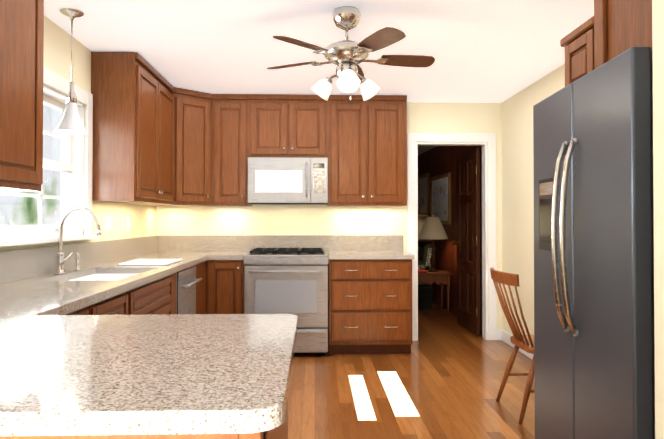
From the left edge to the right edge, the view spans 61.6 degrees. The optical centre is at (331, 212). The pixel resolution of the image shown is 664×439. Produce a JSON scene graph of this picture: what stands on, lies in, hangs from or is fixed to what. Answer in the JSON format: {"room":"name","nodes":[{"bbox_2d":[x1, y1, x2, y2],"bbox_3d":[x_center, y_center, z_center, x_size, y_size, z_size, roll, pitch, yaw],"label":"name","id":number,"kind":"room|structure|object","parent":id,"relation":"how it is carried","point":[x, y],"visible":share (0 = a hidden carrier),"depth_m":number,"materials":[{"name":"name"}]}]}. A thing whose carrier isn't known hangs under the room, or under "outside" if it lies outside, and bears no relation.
{"room":"kitchen","nodes":[
{"label":"kitchen","id":0,"kind":"room"},
{"bbox_2d":[0,15,156,250],"bbox_3d":[-1.721,0.038,1.726,0.150,2.440,8.020,0,-1,-2],"label":"wall","id":1,"kind":"structure","parent":0,"point":[57,60],"depth_m":3.89,"materials":[{"name":"beige paint"}]},
{"bbox_2d":[0,0,43,190],"bbox_3d":[-1.478,-0.637,2.163,0.357,1.062,0.900,0,-1,-2],"label":"upper cabinet","id":2,"kind":"object","parent":1,"relation":"attached to","point":[21,85],"visible":1,"depth_m":2.40,"materials":[{"name":"brown wood"}]},
{"bbox_2d":[0,66,98,246],"bbox_3d":[-1.734,-0.337,3.111,0.211,1.025,1.690,0,-1,-2],"label":"window","id":3,"kind":"structure","parent":1,"relation":"in","point":[73,165],"depth_m":3.71,"materials":[{"name":"white"}]},
{"bbox_2d":[105,217,110,231],"bbox_3d":[-1.722,0.089,4.277,0.009,0.117,0.118,0,-1,-2],"label":"electrical outlet","id":4,"kind":"object","parent":1,"relation":"attached to","point":[107,224],"visible":1,"depth_m":4.28,"materials":[{"name":"white plastic"}]},
{"bbox_2d":[127,217,129,230],"bbox_3d":[-1.737,0.095,4.757,0.009,0.117,0.072,0,-1,-2],"label":"electrical outlet","id":5,"kind":"object","parent":1,"relation":"attached to","point":[128,223],"visible":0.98,"depth_m":4.75,"materials":[{"name":"white plastic"}]},
{"bbox_2d":[91,52,174,205],"bbox_3d":[-1.567,-0.609,4.490,0.328,1.062,1.010,0,-1,-2],"label":"upper cabinet","id":6,"kind":"object","parent":1,"relation":"attached to","point":[159,139],"depth_m":3.97,"materials":[{"name":"brown wood"}]},
{"bbox_2d":[44,0,593,102],"bbox_3d":[0.048,-1.206,3.839,6.400,0.100,12.500,0,-1,-2],"label":"ceiling","id":7,"kind":"structure","parent":0,"point":[490,51],"depth_m":3.72,"materials":[{"name":"white paint"}]},
{"bbox_2d":[54,8,87,133],"bbox_3d":[-1.508,-0.814,3.224,0.178,0.697,0.178,0,-1,-2],"label":"pendant lamp","id":8,"kind":"object","parent":7,"relation":"hanging from","point":[70,122],"visible":1,"depth_m":3.20,"materials":[{"name":"white glass"}]},
{"bbox_2d":[267,6,434,100],"bbox_3d":[0.106,-0.901,3.225,1.000,0.524,1.004,0,-1,-2],"label":"ceiling fan","id":9,"kind":"object","parent":7,"relation":"hanging from","point":[346,56],"visible":1,"depth_m":3.15,"materials":[{"name":"brown wood"}]},
{"bbox_2d":[157,102,501,328],"bbox_3d":[-0.028,0.087,5.733,3.790,2.440,0.120,0,-1,-2],"label":"wall","id":10,"kind":"structure","parent":0,"point":[422,117],"depth_m":5.68,"materials":[{"name":"beige paint"}]},
{"bbox_2d":[175,96,210,203],"bbox_3d":[-1.285,-0.574,5.157,0.259,0.947,0.239,0,-1,-2],"label":"upper cabinet","id":11,"kind":"object","parent":10,"relation":"attached to","point":[192,113],"depth_m":5.15,"materials":[{"name":"brown wood"}]},
{"bbox_2d":[211,94,250,205],"bbox_3d":[-0.964,-0.597,5.471,0.323,1.062,0.352,0,-1,-2],"label":"upper cabinet","id":12,"kind":"object","parent":10,"relation":"attached to","point":[230,113],"depth_m":5.30,"materials":[{"name":"brown wood"}]},
{"bbox_2d":[251,94,330,205],"bbox_3d":[-0.423,-0.597,5.489,0.760,1.062,0.352,0,-1,-2],"label":"upper cabinet","id":13,"kind":"object","parent":10,"relation":"attached to","point":[282,125],"depth_m":5.32,"materials":[{"name":"brown wood"}]},
{"bbox_2d":[248,157,327,204],"bbox_3d":[-0.424,-0.298,5.433,0.754,0.442,0.456,0,-1,-2],"label":"over-the-range microwave","id":14,"kind":"object","parent":13,"relation":"attached to","point":[285,181],"visible":0.98,"depth_m":5.25,"materials":[{"name":"silver metal"}]},
{"bbox_2d":[331,95,406,205],"bbox_3d":[0.321,-0.597,5.512,0.729,1.062,0.352,0,-1,-2],"label":"upper cabinet","id":15,"kind":"object","parent":10,"relation":"attached to","point":[369,137],"depth_m":5.34,"materials":[{"name":"brown wood"}]},
{"bbox_2d":[407,133,496,340],"bbox_3d":[1.226,0.247,5.771,0.920,2.120,0.160,0,-1,-2],"label":"door frame","id":16,"kind":"structure","parent":10,"relation":"attached to","point":[486,142],"depth_m":5.70,"materials":[{"name":"white"}]},
{"bbox_2d":[288,303,534,438],"bbox_3d":[0.048,1.334,3.809,6.400,0.100,12.500,0,-1,-2],"label":"floor","id":17,"kind":"structure","parent":0,"point":[443,379],"depth_m":4.00,"materials":[{"name":"brown wood"}]},
{"bbox_2d":[66,303,95,314],"bbox_3d":[-1.339,0.826,2.094,0.632,0.872,0.550,0,-1,-2],"label":"base cabinet","id":18,"kind":"object","parent":17,"relation":"on","point":[89,310],"depth_m":2.36,"materials":[{"name":"brown wood"}]},
{"bbox_2d":[96,289,131,314],"bbox_3d":[-1.356,0.833,2.619,0.632,0.872,0.500,0,-1,-2],"label":"base cabinet","id":19,"kind":"object","parent":17,"relation":"on","point":[120,304],"depth_m":2.71,"materials":[{"name":"brown wood"}]},
{"bbox_2d":[0,397,287,438],"bbox_3d":[-0.882,0.818,1.390,1.501,0.872,0.886,0,-1,-2],"label":"base cabinet","id":20,"kind":"object","parent":17,"relation":"on","point":[281,432],"depth_m":0.98,"materials":[{"name":"brown wood"}]},
{"bbox_2d":[0,235,414,435],"bbox_3d":[-0.445,0.396,3.292,2.494,0.387,4.717,0,-1,-2],"label":"countertop","id":21,"kind":"structure","parent":20,"relation":"on","point":[62,373],"depth_m":1.39,"materials":[{"name":"stone"}]},
{"bbox_2d":[54,206,101,273],"bbox_3d":[-1.510,0.163,3.407,0.276,0.401,0.276,0,-1,-2],"label":"faucet","id":22,"kind":"object","parent":21,"relation":"on","point":[60,259],"visible":1,"depth_m":3.29,"materials":[{"name":"silver metal"}]},
{"bbox_2d":[118,259,181,264],"bbox_3d":[-1.332,0.365,4.117,0.340,0.013,0.460,0,-1,-2],"label":"cutting board","id":23,"kind":"object","parent":21,"relation":"on","point":[152,262],"visible":1,"depth_m":4.02,"materials":[{"name":"white plastic"}]},
{"bbox_2d":[132,273,175,314],"bbox_3d":[-1.381,0.842,3.393,0.632,0.872,1.048,0,-1,-2],"label":"base cabinet","id":24,"kind":"object","parent":17,"relation":"on","point":[158,296],"depth_m":3.39,"materials":[{"name":"brown wood"}]},
{"bbox_2d":[176,265,201,313],"bbox_3d":[-1.368,0.853,4.224,0.661,0.871,0.606,0,-1,-2],"label":"dishwasher","id":25,"kind":"object","parent":17,"relation":"on","point":[186,280],"visible":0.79,"depth_m":4.19,"materials":[{"name":"silver metal"}]},
{"bbox_2d":[196,260,244,313],"bbox_3d":[-1.273,0.862,5.077,0.955,0.872,1.085,0,-1,-2],"label":"base cabinet","id":26,"kind":"object","parent":17,"relation":"on","point":[220,290],"depth_m":4.99,"materials":[{"name":"brown wood"}]},
{"bbox_2d":[244,248,327,355],"bbox_3d":[-0.418,0.825,5.261,0.754,0.953,0.724,0,-1,-2],"label":"range","id":27,"kind":"object","parent":17,"relation":"on","point":[293,281],"visible":0.9,"depth_m":4.97,"materials":[{"name":"silver metal"}]},
{"bbox_2d":[327,259,411,353],"bbox_3d":[0.343,0.866,5.350,0.758,0.872,0.644,0,-1,-2],"label":"base cabinet","id":28,"kind":"object","parent":17,"relation":"on","point":[369,306],"depth_m":5.03,"materials":[{"name":"brown wood"}]},
{"bbox_2d":[418,241,435,308],"bbox_3d":[1.066,0.882,8.049,0.746,0.906,0.800,0,-1,-2],"label":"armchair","id":29,"kind":"object","parent":17,"relation":"on","point":[425,295],"visible":0.25,"depth_m":7.66,"materials":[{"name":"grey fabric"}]},
{"bbox_2d":[418,270,452,315],"bbox_3d":[1.256,1.051,7.313,0.560,0.550,0.460,0,-1,-2],"label":"side table","id":30,"kind":"object","parent":17,"relation":"on","point":[441,277],"visible":0.56,"depth_m":7.13,"materials":[{"name":"brown wood"}]},
{"bbox_2d":[418,214,447,271],"bbox_3d":[1.327,0.393,7.313,0.400,0.765,0.400,0,-1,-2],"label":"table lamp","id":31,"kind":"object","parent":30,"relation":"on","point":[432,228],"visible":1,"depth_m":7.22,"materials":[{"name":"beige fabric"}]},
{"bbox_2d":[490,268,534,424],"bbox_3d":[1.343,0.829,3.586,0.576,0.911,0.486,0,-1,-2],"label":"chair","id":32,"kind":"object","parent":17,"relation":"on","point":[524,342],"visible":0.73,"depth_m":3.52,"materials":[{"name":"brown wood"}]},
{"bbox_2d":[533,46,654,438],"bbox_3d":[1.323,0.374,2.177,0.893,1.780,0.945,0,-1,-2],"label":"refrigerator","id":33,"kind":"object","parent":17,"relation":"on","point":[594,361],"visible":1,"depth_m":1.98,"materials":[{"name":"grey metal"}]},
{"bbox_2d":[418,146,435,154],"bbox_3d":[0.271,-1.033,7.807,3.100,0.130,3.979,0,-1,-2],"label":"ceiling","id":34,"kind":"structure","parent":0,"point":[422,149],"depth_m":8.35,"materials":[{"name":"white paint"}]},
{"bbox_2d":[418,146,481,329],"bbox_3d":[1.603,0.112,7.871,0.312,2.440,4.051,0,-1,-2],"label":"wall","id":35,"kind":"structure","parent":0,"point":[436,161],"depth_m":7.51,"materials":[{"name":"brown paint"}]},
{"bbox_2d":[418,173,428,215],"bbox_3d":[1.447,-0.276,8.835,0.061,0.660,0.661,0,-1,-2],"label":"picture frame","id":36,"kind":"object","parent":35,"relation":"attached to","point":[423,194],"visible":0.88,"depth_m":8.82,"materials":[{"name":"brown wood"}]},
{"bbox_2d":[430,172,450,223],"bbox_3d":[1.525,-0.183,7.861,0.075,0.690,0.971,0,-1,-2],"label":"picture frame","id":37,"kind":"object","parent":35,"relation":"attached to","point":[440,196],"visible":0.81,"depth_m":7.79,"materials":[{"name":"brown wood"}]},
{"bbox_2d":[453,147,479,335],"bbox_3d":[1.513,0.308,6.228,0.174,1.985,0.743,0,-1,-2],"label":"door leaf","id":38,"kind":"structure","parent":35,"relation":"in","point":[468,240],"depth_m":6.14,"materials":[{"name":"brown wood"}]},
{"bbox_2d":[501,64,564,334],"bbox_3d":[1.876,0.061,3.598,0.120,2.440,4.270,0,-1,-2],"label":"wall","id":39,"kind":"structure","parent":0,"point":[517,185],"depth_m":5.21,"materials":[{"name":"beige paint"}]},
{"bbox_2d":[497,329,533,359],"bbox_3d":[1.282,1.234,4.224,1.024,0.110,2.949,0,-1,-2],"label":"baseboard","id":40,"kind":"structure","parent":39,"relation":"attached to","point":[503,335],"depth_m":5.52,"materials":[{"name":"white"}]},
{"bbox_2d":[560,0,651,86],"bbox_3d":[1.463,0.047,2.221,0.786,2.434,0.995,0,-1,-2],"label":"upper cabinet","id":41,"kind":"object","parent":39,"relation":"attached to","point":[609,30],"visible":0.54,"depth_m":2.32,"materials":[{"name":"brown wood"}]},
{"bbox_2d":[652,0,663,438],"bbox_3d":[1.473,0.013,-0.367,1.180,2.440,3.630,0,-1,-2],"label":"wall block","id":42,"kind":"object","parent":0,"point":[658,88],"depth_m":1.41,"materials":[{"name":"beige paint"}]},
{"label":"outside","id":43,"kind":"structure","parent":0,"visible":0},
{"bbox_2d":[0,104,60,224],"bbox_3d":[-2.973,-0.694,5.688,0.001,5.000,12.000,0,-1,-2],"label":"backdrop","id":44,"kind":"structure","parent":43,"point":[21,214],"depth_m":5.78,"materials":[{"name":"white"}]}
]}

